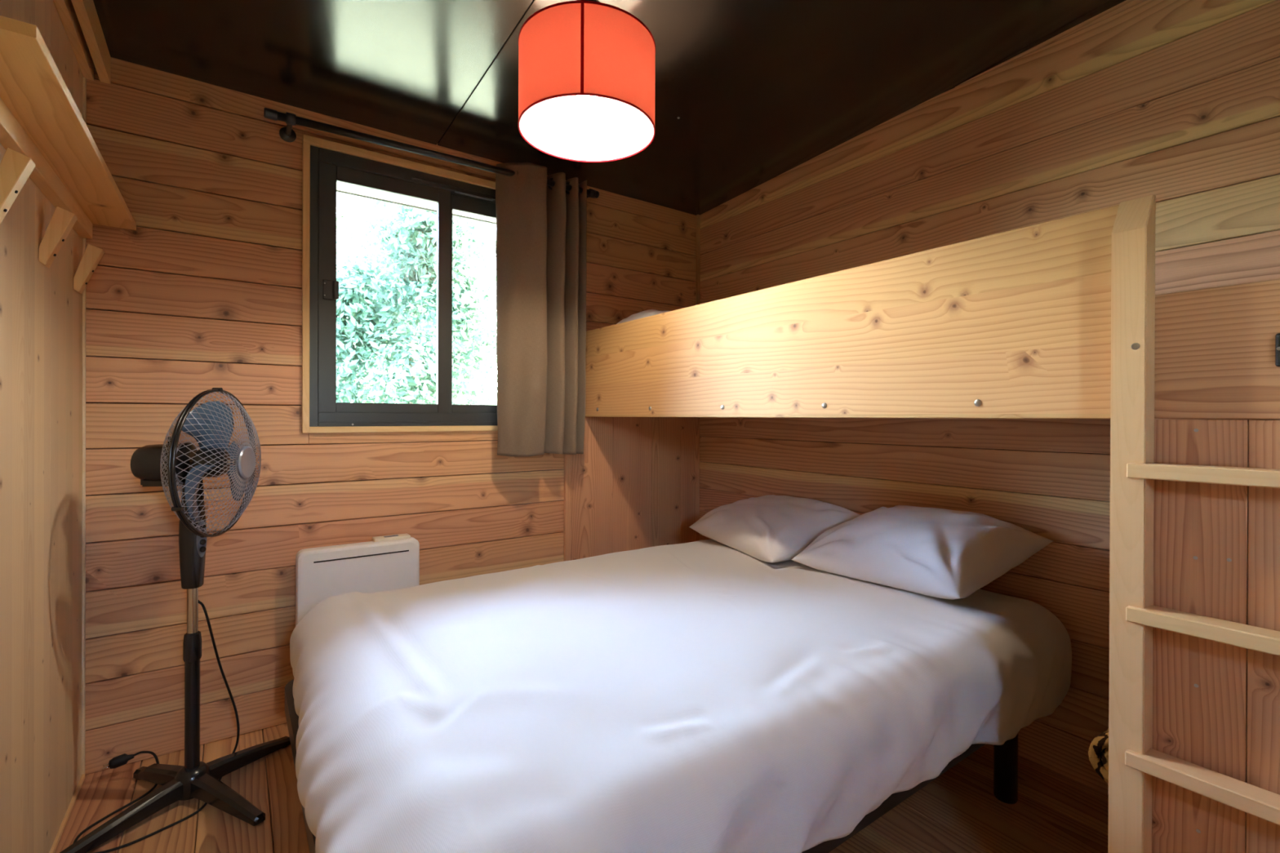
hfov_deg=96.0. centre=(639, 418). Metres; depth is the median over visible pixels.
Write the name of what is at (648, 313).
pillow
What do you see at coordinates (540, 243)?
curtain
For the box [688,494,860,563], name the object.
pillow
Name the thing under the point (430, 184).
vent
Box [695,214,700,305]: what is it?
trim
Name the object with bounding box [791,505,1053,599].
pillow
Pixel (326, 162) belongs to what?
window
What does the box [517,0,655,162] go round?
pendant lamp
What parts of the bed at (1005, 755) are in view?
leg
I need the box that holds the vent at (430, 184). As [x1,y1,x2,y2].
[411,176,495,201]
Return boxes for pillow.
[617,309,669,324]
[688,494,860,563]
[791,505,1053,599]
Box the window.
[301,133,497,433]
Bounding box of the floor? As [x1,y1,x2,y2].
[54,723,1108,852]
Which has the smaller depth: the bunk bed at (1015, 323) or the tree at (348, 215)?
the bunk bed at (1015, 323)
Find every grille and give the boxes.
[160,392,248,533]
[175,391,261,534]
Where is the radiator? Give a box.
[295,533,419,626]
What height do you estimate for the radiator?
0.452 m
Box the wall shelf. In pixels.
[0,15,136,293]
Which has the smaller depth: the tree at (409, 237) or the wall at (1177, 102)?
the wall at (1177, 102)
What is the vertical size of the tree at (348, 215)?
5.389 m
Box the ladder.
[1107,195,1279,852]
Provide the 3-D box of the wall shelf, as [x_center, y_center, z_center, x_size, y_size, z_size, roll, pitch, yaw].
[-1.331,-0.499,1.328,0.130,0.252,1.210,0,0,-35]
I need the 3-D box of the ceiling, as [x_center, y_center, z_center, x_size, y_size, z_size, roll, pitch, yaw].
[0.370,-1.325,1.028,2.757,0.388,5.262,0,0,-35]
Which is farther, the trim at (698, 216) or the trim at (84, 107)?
the trim at (698, 216)
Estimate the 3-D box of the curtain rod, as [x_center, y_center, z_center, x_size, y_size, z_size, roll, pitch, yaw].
[-0.780,-1.058,2.408,1.333,0.071,0.158,0,0,-35]
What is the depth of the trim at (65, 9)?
1.65 m
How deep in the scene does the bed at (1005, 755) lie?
1.52 m
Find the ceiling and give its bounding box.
[93,0,1125,224]
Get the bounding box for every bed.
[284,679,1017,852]
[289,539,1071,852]
[563,204,1279,852]
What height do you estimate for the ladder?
1.563 m
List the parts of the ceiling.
panel, panel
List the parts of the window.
casing, sash, glass pane, casing, casing, sash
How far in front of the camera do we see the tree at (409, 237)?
6.36 m
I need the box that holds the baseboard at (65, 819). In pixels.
[48,773,84,852]
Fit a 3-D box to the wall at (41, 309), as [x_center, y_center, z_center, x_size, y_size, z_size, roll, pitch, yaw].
[-0.787,-0.132,0.360,0.100,2.743,3.702,0,0,-35]
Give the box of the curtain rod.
[263,107,599,198]
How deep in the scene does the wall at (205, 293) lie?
2.05 m
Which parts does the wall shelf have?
peg rail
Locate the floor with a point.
(959, 811)
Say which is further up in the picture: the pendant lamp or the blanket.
the pendant lamp
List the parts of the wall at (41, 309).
panel, panel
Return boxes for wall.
[0,0,83,852]
[84,57,696,774]
[699,0,1279,795]
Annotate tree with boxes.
[336,195,435,403]
[336,200,497,404]
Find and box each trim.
[53,0,93,80]
[71,0,111,84]
[81,76,86,774]
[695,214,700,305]
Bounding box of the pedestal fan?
[59,387,290,852]
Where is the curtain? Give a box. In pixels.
[495,162,586,457]
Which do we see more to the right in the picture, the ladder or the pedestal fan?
the ladder
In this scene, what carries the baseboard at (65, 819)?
attached to the wall at (41, 309)
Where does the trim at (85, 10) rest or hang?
attached to the wall at (205, 293)

